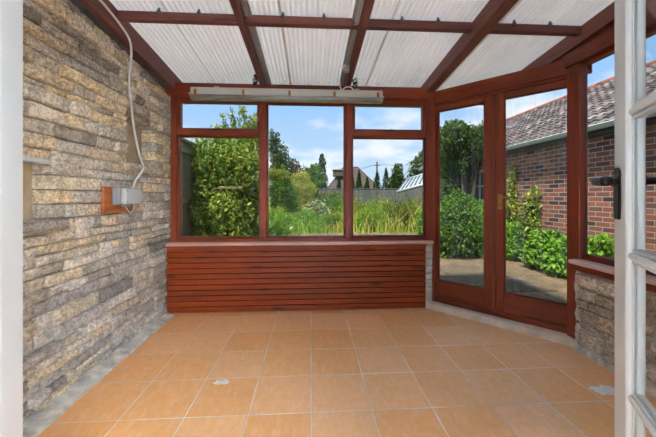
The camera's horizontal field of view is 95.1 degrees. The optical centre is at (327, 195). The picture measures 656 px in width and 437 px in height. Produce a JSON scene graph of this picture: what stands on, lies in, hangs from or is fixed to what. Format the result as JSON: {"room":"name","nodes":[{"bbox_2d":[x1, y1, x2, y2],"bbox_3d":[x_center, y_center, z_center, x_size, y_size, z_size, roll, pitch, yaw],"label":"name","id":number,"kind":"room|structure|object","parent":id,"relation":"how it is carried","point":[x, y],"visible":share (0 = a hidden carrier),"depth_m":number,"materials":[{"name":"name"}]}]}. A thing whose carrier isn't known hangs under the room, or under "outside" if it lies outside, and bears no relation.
{"room":"sunroom","nodes":[
{"label":"sunroom","id":0,"kind":"room"},
{"bbox_2d":[23,0,170,420],"bbox_3d":[-1.607,-0.158,1.562,0.278,2.650,3.100,0,0,-3],"label":"wall","id":1,"kind":"structure","parent":0,"point":[92,279],"depth_m":1.88,"materials":[{"name":"stone"}]},
{"bbox_2d":[23,312,174,436],"bbox_3d":[-1.485,1.146,1.493,0.154,0.056,2.910,0,0,-3],"label":"baseboard","id":2,"kind":"structure","parent":1,"relation":"attached to","point":[37,422],"depth_m":1.85,"materials":[{"name":"grey concrete"}]},
{"bbox_2d":[101,186,132,213],"bbox_3d":[-1.542,0.029,2.204,0.024,0.187,0.335,0,0,-3],"label":"board","id":3,"kind":"object","parent":1,"relation":"attached to","point":[107,207],"visible":0.64,"depth_m":2.09,"materials":[{"name":"brown wood"}]},
{"bbox_2d":[112,188,141,212],"bbox_3d":[-1.485,0.036,2.234,0.093,0.189,0.237,0,0,-3],"label":"box","id":4,"kind":"object","parent":3,"relation":"attached to","point":[124,197],"visible":1,"depth_m":2.16,"materials":[{"name":"grey plastic"}]},
{"bbox_2d":[70,0,168,88],"bbox_3d":[-1.558,-1.252,1.524,0.172,0.417,2.980,0,0,-3],"label":"flashing","id":5,"kind":"object","parent":1,"relation":"attached to","point":[83,9],"visible":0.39,"depth_m":2.13,"materials":[{"name":"grey metal"}]},
{"bbox_2d":[99,0,143,187],"bbox_3d":[-1.451,-0.713,1.452,0.096,1.327,2.064,0,0,-3],"label":"cable","id":6,"kind":"object","parent":1,"relation":"attached to","point":[101,1],"visible":0.95,"depth_m":2.32,"materials":[{"name":"white plastic"}]},
{"bbox_2d":[187,105,258,235],"bbox_3d":[-1.600,-0.116,4.868,1.242,2.842,1.445,0,0,-9],"label":"climbing shrub","id":7,"kind":"object","parent":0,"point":[233,161],"visible":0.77,"depth_m":4.45,"materials":[{"name":"green plant"}]},
{"bbox_2d":[165,240,433,312],"bbox_3d":[-0.269,0.814,3.102,2.724,0.706,0.195,0,0,-3],"label":"wall","id":8,"kind":"structure","parent":0,"point":[277,275],"depth_m":3.04,"materials":[{"name":"brown wood"}]},
{"bbox_2d":[171,95,425,241],"bbox_3d":[-0.273,-0.283,3.083,2.593,1.500,0.103,0,0,-3],"label":"window","id":9,"kind":"structure","parent":8,"relation":"in","point":[178,132],"depth_m":3.06,"materials":[{"name":"brown wood"}]},
{"bbox_2d":[177,101,259,129],"bbox_3d":[-1.098,-0.803,3.031,0.820,0.289,0.093,0,0,-3],"label":"light","id":10,"kind":"object","parent":9,"relation":"attached to","point":[179,103],"depth_m":3.03,"materials":[{"name":"clear glass"}]},
{"bbox_2d":[165,82,432,100],"bbox_3d":[-0.260,-1.063,3.088,2.710,0.124,0.105,0,0,-3],"label":"wall plate","id":11,"kind":"object","parent":9,"relation":"on","point":[181,89],"visible":0.36,"depth_m":3.05,"materials":[{"name":"brown wood"}]},
{"bbox_2d":[78,0,182,89],"bbox_3d":[-1.459,-1.254,1.680,0.046,0.481,3.280,0,0,-3],"label":"beam","id":12,"kind":"structure","parent":11,"relation":"on","point":[141,49],"depth_m":2.28,"materials":[{"name":"brown wood"}]},
{"bbox_2d":[229,0,271,85],"bbox_3d":[-0.562,-1.282,1.741,0.096,0.422,3.300,0,0,-3],"label":"rafter","id":13,"kind":"object","parent":11,"relation":"on","point":[241,8],"depth_m":2.34,"materials":[{"name":"brown wood"}]},
{"bbox_2d":[252,74,257,84],"bbox_3d":[-0.732,-1.164,3.019,0.059,0.115,0.069,0,0,-3],"label":"clip","id":14,"kind":"object","parent":11,"relation":"on","point":[255,80],"visible":0.97,"depth_m":3.00,"materials":[{"name":"grey plastic"}]},
{"bbox_2d":[189,86,383,103],"bbox_3d":[-0.384,-0.985,2.937,1.859,0.131,0.192,0,0,-3],"label":"strip light","id":15,"kind":"object","parent":11,"relation":"attached to","point":[216,93],"visible":1,"depth_m":2.87,"materials":[{"name":"metal"}]},
{"bbox_2d":[189,94,383,103],"bbox_3d":[-0.383,-0.939,2.915,1.843,0.040,0.104,0,0,-3],"label":"diffuser","id":16,"kind":"object","parent":15,"relation":"attached to","point":[296,98],"depth_m":2.89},
{"bbox_2d":[352,77,357,86],"bbox_3d":[0.277,-1.162,3.074,0.057,0.111,0.055,0,0,-24],"label":"clip","id":17,"kind":"object","parent":11,"relation":"on","point":[355,83],"visible":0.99,"depth_m":3.06,"materials":[{"name":"grey plastic"}]},
{"bbox_2d":[340,0,374,86],"bbox_3d":[0.248,-1.282,1.787,0.103,0.422,3.300,0,0,-3],"label":"rafter","id":18,"kind":"object","parent":11,"relation":"on","point":[346,78],"depth_m":2.32,"materials":[{"name":"brown wood"}]},
{"bbox_2d":[343,64,349,72],"bbox_3d":[0.167,-1.171,2.754,0.060,0.055,0.080,0,0,-3],"label":"junction box","id":19,"kind":"object","parent":18,"relation":"attached to","point":[346,69],"visible":0.93,"depth_m":2.72,"materials":[{"name":"grey plastic"}]},
{"bbox_2d":[338,65,353,89],"bbox_3d":[0.150,-1.102,2.835,0.118,0.155,0.283,0,0,24],"label":"cable","id":20,"kind":"object","parent":19,"relation":"attached to","point":[341,65],"visible":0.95,"depth_m":2.83,"materials":[{"name":"white plastic"}]},
{"bbox_2d":[118,8,580,36],"bbox_3d":[0.230,-1.264,2.183,3.382,0.072,0.078,0,0,-3],"label":"purlin","id":21,"kind":"structure","parent":18,"relation":"attached to","point":[158,17],"depth_m":2.17,"materials":[{"name":"brown wood"}]},
{"bbox_2d":[346,0,363,65],"bbox_3d":[0.244,-1.306,1.516,0.028,0.252,2.401,0,0,-3],"label":"cable","id":22,"kind":"object","parent":18,"relation":"attached to","point":[360,4],"visible":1,"depth_m":2.25,"materials":[{"name":"grey plastic"}]},
{"bbox_2d":[352,104,425,130],"bbox_3d":[0.635,-0.808,3.129,0.774,0.279,0.093,0,0,-3],"label":"light","id":23,"kind":"object","parent":9,"relation":"attached to","point":[423,108],"depth_m":3.13,"materials":[{"name":"clear glass"}]},
{"bbox_2d":[36,307,655,436],"bbox_3d":[0.408,1.195,1.646,4.330,0.064,3.997,0,0,-3],"label":"floor","id":24,"kind":"structure","parent":0,"point":[377,372],"depth_m":1.87,"materials":[{"name":"tile"}]},
{"bbox_2d":[0,0,22,436],"bbox_3d":[-0.706,0.147,0.466,0.036,2.000,0.700,0,0,-20],"label":"door","id":25,"kind":"structure","parent":24,"relation":"on","point":[11,11],"depth_m":0.75,"materials":[{"name":"white paint"}]},
{"bbox_2d":[424,301,577,346],"bbox_3d":[1.522,1.137,2.759,1.360,0.059,0.151,0,0,43],"label":"step","id":26,"kind":"structure","parent":24,"relation":"on","point":[547,334],"depth_m":2.64,"materials":[{"name":"stone"}]},
{"bbox_2d":[425,100,434,300],"bbox_3d":[1.075,0.054,3.188,0.112,2.115,0.135,0,0,-3],"label":"post","id":27,"kind":"object","parent":26,"relation":"on","point":[430,107],"visible":0.74,"depth_m":3.12,"materials":[{"name":"brown wood"}]},
{"bbox_2d":[567,62,586,338],"bbox_3d":[1.944,0.047,2.345,0.067,2.140,0.118,0,0,-3],"label":"post","id":28,"kind":"object","parent":26,"relation":"on","point":[576,74],"visible":0.72,"depth_m":2.32,"materials":[{"name":"brown wood"}]},
{"bbox_2d":[591,0,655,436],"bbox_3d":[0.612,0.147,0.483,0.160,2.000,0.700,0,0,28],"label":"door","id":29,"kind":"structure","parent":24,"relation":"on","point":[634,412],"depth_m":0.73,"materials":[{"name":"white paint"}]},
{"bbox_2d":[109,0,614,90],"bbox_3d":[0.286,-1.351,1.824,3.727,0.352,3.390,0,0,-3],"label":"ceiling","id":30,"kind":"structure","parent":0,"point":[194,53],"depth_m":2.51,"materials":[{"name":"plastic"}]},
{"bbox_2d":[568,259,655,384],"bbox_3d":[2.009,0.825,1.270,0.215,0.684,2.109,0,0,-3],"label":"wall","id":31,"kind":"structure","parent":0,"point":[594,284],"depth_m":2.09,"materials":[{"name":"stone"}]},
{"bbox_2d":[434,76,566,333],"bbox_3d":[1.575,0.070,2.825,1.270,2.090,0.122,0,0,43],"label":"door frame","id":32,"kind":"structure","parent":31,"relation":"attached to","point":[539,323],"depth_m":2.72,"materials":[{"name":"brown wood"}]},
{"bbox_2d":[435,94,495,309],"bbox_3d":[1.340,0.055,3.005,0.609,2.008,0.068,0,0,43],"label":"door","id":33,"kind":"structure","parent":32,"relation":"in","point":[485,296],"depth_m":2.84,"materials":[{"name":"brown wood"}]},
{"bbox_2d":[433,60,591,103],"bbox_3d":[1.561,-1.034,2.802,1.360,0.122,0.115,0,0,43],"label":"wall plate","id":34,"kind":"object","parent":32,"relation":"on","point":[556,69],"visible":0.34,"depth_m":2.70,"materials":[{"name":"brown wood"}]},
{"bbox_2d":[421,0,518,92],"bbox_3d":[1.133,-1.266,1.837,0.085,0.451,3.300,0,0,-3],"label":"rafter","id":35,"kind":"object","parent":34,"relation":"on","point":[493,11],"depth_m":2.29,"materials":[{"name":"brown wood"}]},
{"bbox_2d":[496,79,566,325],"bbox_3d":[1.773,0.055,2.584,0.593,2.008,0.099,0,0,43],"label":"door","id":36,"kind":"structure","parent":32,"relation":"in","point":[552,311],"depth_m":2.75,"materials":[{"name":"brown wood"}]},
{"bbox_2d":[574,345,655,397],"bbox_3d":[1.959,1.141,1.253,0.085,0.059,2.040,0,0,-3],"label":"baseboard","id":37,"kind":"structure","parent":31,"relation":"attached to","point":[650,387],"depth_m":2.06,"materials":[{"name":"grey concrete"}]},
{"bbox_2d":[584,27,655,275],"bbox_3d":[2.030,-0.268,1.251,0.065,1.505,2.069,0,0,-3],"label":"window","id":38,"kind":"structure","parent":31,"relation":"in","point":[590,257],"depth_m":2.23,"materials":[{"name":"brown wood"}]},
{"bbox_2d":[564,28,614,68],"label":"wall plate","id":39,"kind":"object","parent":38,"relation":"on","point":[602,43],"depth_m":2.17,"materials":[{"name":"brown wood"}]},
{"bbox_2d":[555,0,655,61],"bbox_3d":[2.004,-1.296,1.526,0.025,0.361,2.576,0,0,-3],"label":"gable boarding","id":40,"kind":"object","parent":39,"relation":"on","point":[649,3],"visible":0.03,"depth_m":2.12,"materials":[{"name":"brown wood"}]},
{"bbox_2d":[522,1,614,69],"bbox_3d":[1.979,-1.270,1.885,0.075,0.448,3.300,0,0,-3],"label":"rafter","id":41,"kind":"object","parent":40,"relation":"on","point":[606,17],"depth_m":2.29,"materials":[{"name":"brown wood"}]},
{"bbox_2d":[646,5,655,30],"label":"wall plate","id":42,"kind":"object","parent":38,"relation":"on","point":[651,12],"depth_m":1.79,"materials":[{"name":"brown wood"}]},
{"label":"outside","id":43,"kind":"structure","parent":0,"visible":0},
{"bbox_3d":[-2.772,1.387,48.922,120.000,0.200,122.000,0,0,-3],"label":"ground","id":44,"kind":"structure","parent":43,"visible":0},
{"bbox_2d":[169,136,227,238],"bbox_3d":[-2.144,0.217,5.542,0.115,2.140,4.079,0,0,-3],"label":"fence","id":45,"kind":"object","parent":44,"relation":"on","point":[187,152],"visible":0.08,"depth_m":4.47,"materials":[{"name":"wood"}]},
{"bbox_2d":[275,233,479,252],"bbox_3d":[0.430,1.054,6.564,6.802,0.450,0.241,0,0,-3],"label":"wall","id":46,"kind":"structure","parent":44,"relation":"on","point":[316,233],"depth_m":6.54,"materials":[{"name":"stone"}]},
{"bbox_2d":[440,119,483,229],"bbox_3d":[3.429,-0.404,8.098,1.106,3.387,3.140,0,0,-3],"label":"evergreen tree","id":47,"kind":"object","parent":44,"relation":"on","point":[455,152],"visible":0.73,"depth_m":7.64,"materials":[{"name":"green plant"}]},
{"bbox_2d":[440,253,566,302],"bbox_3d":[0.977,1.259,3.308,6.314,0.046,6.294,0,0,-3],"label":"patio","id":48,"kind":"structure","parent":44,"relation":"on","point":[520,278],"depth_m":4.61,"materials":[{"name":"stone"}]},
{"bbox_2d":[218,186,242,235],"bbox_3d":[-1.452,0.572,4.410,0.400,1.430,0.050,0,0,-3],"label":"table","id":49,"kind":"object","parent":48,"relation":"on","point":[219,187],"visible":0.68,"depth_m":4.39,"materials":[{"name":"brown wood"}]},
{"bbox_2d":[247,218,300,235],"bbox_3d":[-1.113,0.818,4.973,1.460,0.912,0.693,0,0,-3],"label":"flowering shrub","id":50,"kind":"object","parent":48,"relation":"on","point":[278,233],"visible":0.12,"depth_m":4.98,"materials":[{"name":"green plant"}]},
{"bbox_2d":[413,188,483,258],"bbox_3d":[2.653,0.543,6.243,1.758,1.425,1.222,0,0,14],"label":"shrub","id":51,"kind":"object","parent":48,"relation":"on","point":[450,214],"visible":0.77,"depth_m":6.05,"materials":[{"name":"green plant"}]},
{"bbox_2d":[466,199,483,257],"bbox_3d":[3.221,0.629,6.240,0.797,1.238,0.984,0,0,-3],"label":"shrub","id":52,"kind":"object","parent":48,"relation":"on","point":[478,206],"visible":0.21,"depth_m":6.14,"materials":[{"name":"green plant"}]},
{"bbox_2d":[506,163,518,224],"bbox_3d":[3.840,0.276,6.343,0.280,1.965,0.514,0,0,-3],"label":"plant","id":53,"kind":"object","parent":48,"relation":"on","point":[511,205],"visible":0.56,"depth_m":6.30,"materials":[{"name":"green plant"}]},
{"bbox_2d":[506,221,529,260],"bbox_3d":[3.649,0.866,5.888,0.649,0.816,0.789,0,0,-3],"label":"plant","id":54,"kind":"object","parent":48,"relation":"on","point":[513,232],"visible":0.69,"depth_m":5.75,"materials":[{"name":"green plant"}]},
{"bbox_2d":[514,183,543,259],"bbox_3d":[3.815,0.506,5.680,0.405,1.506,0.674,0,0,-3],"label":"plant","id":55,"kind":"object","parent":48,"relation":"on","point":[534,212],"visible":0.64,"depth_m":5.63,"materials":[{"name":"green plant"}]},
{"bbox_2d":[518,229,566,272],"bbox_3d":[3.649,0.909,5.024,0.670,0.735,0.957,0,0,-3],"label":"plant","id":56,"kind":"object","parent":48,"relation":"on","point":[532,248],"visible":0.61,"depth_m":5.00,"materials":[{"name":"green plant"}]},
{"bbox_2d":[538,234,566,276],"bbox_3d":[3.683,0.913,4.669,0.645,0.715,0.727,0,0,-3],"label":"plant","id":57,"kind":"object","parent":48,"relation":"on","point":[560,245],"visible":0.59,"depth_m":4.63,"materials":[{"name":"green plant"}]},
{"bbox_2d":[565,233,614,264],"bbox_3d":[3.803,0.895,4.321,0.602,0.745,0.584,0,0,-3],"label":"plant","id":58,"kind":"object","parent":48,"relation":"on","point":[605,248],"visible":0.26,"depth_m":4.21,"materials":[{"name":"green plant"}]},
{"bbox_2d":[418,60,655,258],"bbox_3d":[6.035,-0.614,5.758,4.585,3.802,12.305,0,0,-3],"label":"neighbouring house","id":59,"kind":"structure","parent":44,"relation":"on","point":[536,138],"depth_m":5.25,"materials":[{"name":"brick"}]},
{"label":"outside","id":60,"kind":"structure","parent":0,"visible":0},
{"bbox_2d":[257,198,416,233],"bbox_3d":[-3.299,1.077,58.217,120.000,0.420,103.380,0,0,-3],"label":"lawn","id":61,"kind":"structure","parent":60,"point":[269,198],"depth_m":7.13,"materials":[{"name":"green plant"}]},
{"bbox_2d":[269,208,278,220],"bbox_3d":[-1.471,0.574,8.166,0.509,0.609,0.374,0,0,-25],"label":"weed","id":62,"kind":"object","parent":61,"relation":"on","point":[270,210],"visible":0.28,"depth_m":8.11,"materials":[{"name":"green plant"}]},
{"bbox_2d":[253,164,296,220],"bbox_3d":[-1.696,-0.045,9.494,1.286,1.891,1.392,0,0,-44],"label":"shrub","id":63,"kind":"object","parent":61,"relation":"on","point":[285,177],"visible":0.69,"depth_m":9.21,"materials":[{"name":"green plant"}]},
{"bbox_2d":[269,126,290,200],"bbox_3d":[-3.102,-1.676,18.861,1.519,5.119,1.441,0,0,-3],"label":"tree","id":64,"kind":"object","parent":61,"relation":"on","point":[277,157],"visible":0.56,"depth_m":18.65,"materials":[{"name":"green plant"}]},
{"bbox_2d":[272,204,289,223],"bbox_3d":[-1.172,0.530,7.662,0.533,0.690,0.402,0,0,-3],"label":"weed","id":65,"kind":"object","parent":61,"relation":"on","point":[279,207],"visible":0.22,"depth_m":7.64,"materials":[{"name":"green plant"}]},
{"bbox_2d":[270,209,295,231],"bbox_3d":[-1.040,0.590,6.958,0.662,0.604,0.474,0,0,-3],"label":"plant","id":66,"kind":"object","parent":61,"relation":"on","point":[288,216],"visible":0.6,"depth_m":6.93,"materials":[{"name":"green plant"}]},
{"bbox_2d":[272,158,308,196],"bbox_3d":[-2.748,-1.028,23.120,3.445,3.852,2.885,0,0,2],"label":"tree","id":67,"kind":"object","parent":61,"relation":"on","point":[293,169],"visible":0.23,"depth_m":22.50,"materials":[{"name":"green leaf"},{"name":"bark"}]},
{"bbox_2d":[282,180,299,212],"bbox_3d":[-1.268,0.171,9.959,0.671,1.404,0.587,0,0,16],"label":"shrub","id":68,"kind":"object","parent":61,"relation":"on","point":[296,203],"visible":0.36,"depth_m":9.86,"materials":[{"name":"green plant"}]},
{"bbox_2d":[258,215,324,233],"bbox_3d":[-1.006,0.664,7.920,2.052,0.407,2.825,0,0,-3],"label":"grass","id":69,"kind":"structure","parent":61,"relation":"on","point":[309,228],"depth_m":6.91,"materials":[{"name":"green plant"}]},
{"bbox_2d":[289,170,317,214],"bbox_3d":[-0.952,-0.058,10.985,1.182,1.852,1.172,0,0,-3],"label":"shrub","id":70,"kind":"object","parent":61,"relation":"on","point":[310,198],"visible":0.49,"depth_m":10.72,"materials":[{"name":"green plant"}]},
{"bbox_2d":[293,207,315,225],"bbox_3d":[-0.597,0.556,7.429,0.579,0.641,0.546,0,0,41],"label":"plant","id":71,"kind":"object","parent":61,"relation":"on","point":[301,210],"visible":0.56,"depth_m":7.37,"materials":[{"name":"green plant"}]},
{"bbox_2d":[303,208,319,219],"bbox_3d":[-0.474,0.584,8.503,0.502,0.584,0.390,0,0,-21],"label":"weed","id":72,"kind":"object","parent":61,"relation":"on","point":[309,209],"visible":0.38,"depth_m":8.46,"materials":[{"name":"green plant"}]},
{"bbox_2d":[299,163,325,202],"bbox_3d":[-0.960,-0.543,17.906,1.712,2.869,1.503,0,0,-3],"label":"tree","id":73,"kind":"object","parent":61,"relation":"on","point":[317,178],"visible":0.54,"depth_m":17.78,"materials":[{"name":"green plant"}]},
{"bbox_2d":[303,200,329,217],"bbox_3d":[-0.368,0.478,9.284,0.923,0.797,0.668,0,0,-3],"label":"bush","id":74,"kind":"object","parent":61,"relation":"on","point":[311,205],"visible":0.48,"depth_m":9.20,"materials":[{"name":"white plant"}]},
{"bbox_2d":[317,154,328,187],"bbox_3d":[-0.616,-1.983,34.047,1.955,5.778,1.879,0,0,-3],"label":"poplar","id":75,"kind":"object","parent":61,"relation":"on","point":[321,158],"visible":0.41,"depth_m":33.79,"materials":[{"name":"green plant"}]},
{"bbox_2d":[319,210,331,219],"bbox_3d":[0.009,0.626,8.121,0.509,0.501,0.384,0,0,-19],"label":"weed","id":76,"kind":"object","parent":61,"relation":"on","point":[325,210],"visible":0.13,"depth_m":8.07,"materials":[{"name":"green plant"}]},
{"bbox_2d":[316,214,340,229],"bbox_3d":[-0.005,0.652,7.210,0.671,0.454,0.468,0,0,-3],"label":"plant","id":77,"kind":"object","parent":61,"relation":"on","point":[333,219],"visible":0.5,"depth_m":7.18,"materials":[{"name":"green plant"}]},
{"bbox_2d":[316,191,342,205],"bbox_3d":[0.136,0.286,21.030,2.449,1.320,1.346,0,0,-3],"label":"shrub","id":78,"kind":"object","parent":61,"relation":"on","point":[335,193],"visible":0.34,"depth_m":20.82,"materials":[{"name":"green plant"}]},
{"bbox_2d":[322,195,342,214],"bbox_3d":[0.262,0.421,12.059,1.343,0.950,0.935,0,0,-3],"label":"shrub","id":79,"kind":"object","parent":61,"relation":"on","point":[335,204],"visible":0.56,"depth_m":11.86,"materials":[{"name":"green plant"}]},
{"bbox_2d":[271,188,397,206],"bbox_3d":[3.390,0.127,23.214,15.495,1.480,0.110,0,0,-3],"label":"fence","id":80,"kind":"object","parent":61,"relation":"on","point":[367,193],"visible":0.16,"depth_m":23.21,"materials":[{"name":"grey wood"}]},
{"bbox_2d":[326,210,342,226],"bbox_3d":[0.211,0.603,7.590,0.538,0.548,0.375,0,0,-18],"label":"weed","id":81,"kind":"object","parent":61,"relation":"on","point":[337,215],"visible":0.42,"depth_m":7.56,"materials":[{"name":"green plant"}]},
{"bbox_2d":[336,176,340,187],"bbox_3d":[1.031,-0.513,27.099,0.970,2.760,0.979,0,0,-3],"label":"conical conifer","id":82,"kind":"object","parent":61,"relation":"on","point":[338,185],"visible":0.32,"depth_m":27.01,"materials":[{"name":"green plant"}]},
{"bbox_2d":[327,167,375,201],"bbox_3d":[3.296,-1.703,43.727,7.568,5.140,7.760,0,0,-3],"label":"bungalow","id":83,"kind":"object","parent":61,"relation":"on","point":[336,172],"visible":0.34,"depth_m":41.26,"materials":[{"name":"brown tile"}]},
{"bbox_2d":[356,170,362,202],"bbox_3d":[3.051,-0.871,29.244,1.176,3.475,1.130,0,0,-3],"label":"conical conifer","id":84,"kind":"object","parent":61,"relation":"on","point":[358,185],"visible":0.54,"depth_m":29.12,"materials":[{"name":"green plant"}]},
{"bbox_2d":[353,196,368,217],"bbox_3d":[0.873,0.405,8.787,0.762,0.956,0.464,0,0,-3],"label":"weed","id":85,"kind":"object","parent":61,"relation":"on","point":[361,205],"visible":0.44,"depth_m":8.75,"materials":[{"name":"green plant"}]},
{"bbox_2d":[353,209,372,230],"bbox_3d":[0.851,0.602,7.374,0.657,0.556,0.465,0,0,-3],"label":"plant","id":86,"kind":"object","parent":61,"relation":"on","point":[356,218],"visible":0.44,"depth_m":7.30,"materials":[{"name":"green plant"}]},
{"bbox_2d":[363,176,369,187],"bbox_3d":[3.712,-0.497,28.274,1.192,2.729,1.119,0,0,-3],"label":"conical conifer","id":87,"kind":"object","parent":61,"relation":"on","point":[366,185],"visible":0.28,"depth_m":28.16,"materials":[{"name":"green plant"}]},
{"bbox_2d":[359,200,387,231],"bbox_3d":[1.082,0.487,7.228,0.720,0.779,0.457,0,0,-3],"label":"weed","id":88,"kind":"object","parent":61,"relation":"on","point":[375,201],"visible":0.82,"depth_m":7.18,"materials":[{"name":"green plant"}]},
{"bbox_2d":[366,194,387,216],"bbox_3d":[1.534,0.364,9.199,0.770,1.019,0.464,0,0,-3],"label":"weed","id":89,"kind":"object","parent":61,"relation":"on","point":[381,194],"visible":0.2,"depth_m":9.17,"materials":[{"name":"green plant"}]},
{"bbox_2d":[373,171,381,187],"bbox_3d":[4.793,-0.830,29.284,1.544,3.393,1.576,0,0,27],"label":"conical conifer","id":90,"kind":"object","parent":61,"relation":"on","point":[376,182],"visible":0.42,"depth_m":29.22,"materials":[{"name":"green plant"}]},
{"bbox_2d":[318,211,447,233],"bbox_3d":[1.688,0.608,9.282,4.380,0.518,5.378,0,0,-6],"label":"meadow grass","id":91,"kind":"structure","parent":61,"relation":"on","point":[326,227],"depth_m":7.00,"materials":[{"name":"green plant"}]},
{"bbox_2d":[372,197,393,222],"bbox_3d":[1.482,0.448,7.927,0.650,0.862,0.476,0,0,-18],"label":"plant","id":92,"kind":"object","parent":61,"relation":"on","point":[379,201],"visible":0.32,"depth_m":7.88,"materials":[{"name":"green plant"}]},
{"bbox_2d":[382,167,390,187],"bbox_3d":[5.735,-0.976,29.370,1.432,3.685,1.442,0,0,-3],"label":"conical conifer","id":93,"kind":"object","parent":61,"relation":"on","point":[385,184],"visible":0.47,"depth_m":29.25,"materials":[{"name":"green plant"}]},
{"bbox_2d":[382,196,404,225],"bbox_3d":[1.725,0.401,7.764,0.736,0.949,0.445,0,0,-3],"label":"weed","id":94,"kind":"object","parent":61,"relation":"on","point":[391,196],"visible":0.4,"depth_m":7.73,"materials":[{"name":"green plant"}]},
{"bbox_2d":[388,163,404,188],"bbox_3d":[7.189,-1.241,30.433,2.077,4.253,1.974,0,0,-3],"label":"tree","id":95,"kind":"object","parent":61,"relation":"on","point":[396,178],"visible":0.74,"depth_m":30.11,"materials":[{"name":"green plant"}]},
{"bbox_2d":[335,201,459,232],"bbox_3d":[1.890,0.479,8.340,3.740,0.775,3.290,0,0,-3],"label":"grass","id":96,"kind":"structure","parent":61,"relation":"on","point":[355,213],"depth_m":7.19,"materials":[{"name":"green plant"}]},
{"bbox_2d":[387,196,415,230],"bbox_3d":[1.814,0.435,7.372,0.747,0.880,0.443,0,0,-3],"label":"weed","id":97,"kind":"object","parent":61,"relation":"on","point":[404,204],"visible":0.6,"depth_m":7.33,"materials":[{"name":"green plant"}]},
{"bbox_2d":[392,203,415,225],"bbox_3d":[1.906,0.528,7.537,0.678,0.698,0.471,0,0,-3],"label":"plant","id":98,"kind":"object","parent":61,"relation":"on","point":[401,203],"visible":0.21,"depth_m":7.50,"materials":[{"name":"green plant"}]},
{"bbox_2d":[392,192,419,216],"bbox_3d":[2.037,0.368,7.804,0.759,1.013,0.420,0,0,-3],"label":"weed","id":99,"kind":"object","parent":61,"relation":"on","point":[405,192],"visible":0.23,"depth_m":7.75,"materials":[{"name":"green plant"}]},
{"bbox_2d":[396,173,422,206],"bbox_3d":[4.051,-0.172,13.743,1.303,2.078,3.733,0,0,-17],"label":"greenhouse","id":100,"kind":"object","parent":61,"relation":"on","point":[414,184],"visible":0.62,"depth_m":13.52,"materials":[{"name":"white glass"}]},
{"bbox_2d":[403,198,419,215],"bbox_3d":[2.266,0.470,8.357,0.738,0.810,0.461,0,0,-3],"label":"weed","id":101,"kind":"object","parent":61,"relation":"on","point":[407,198],"visible":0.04,"depth_m":8.34,"materials":[{"name":"green plant"}]},
{"bbox_2d":[404,148,422,180],"bbox_3d":[8.770,-1.783,27.209,3.456,5.354,2.787,0,0,27],"label":"tree","id":102,"kind":"object","parent":61,"relation":"on","point":[417,160],"visible":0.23,"depth_m":26.99,"materials":[{"name":"green plant"}]},
{"bbox_2d":[407,209,421,230],"bbox_3d":[2.254,0.606,7.389,0.580,0.573,0.499,0,0,-34],"label":"plant","id":103,"kind":"object","parent":61,"relation":"on","point":[417,213],"visible":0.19,"depth_m":7.30,"materials":[{"name":"green plant"}]},
{"bbox_2d":[407,192,422,208],"bbox_3d":[2.838,0.351,9.491,0.755,1.052,0.465,0,0,-3],"label":"weed","id":104,"kind":"object","parent":61,"relation":"on","point":[416,192],"visible":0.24,"depth_m":9.46,"materials":[{"name":"green plant"}]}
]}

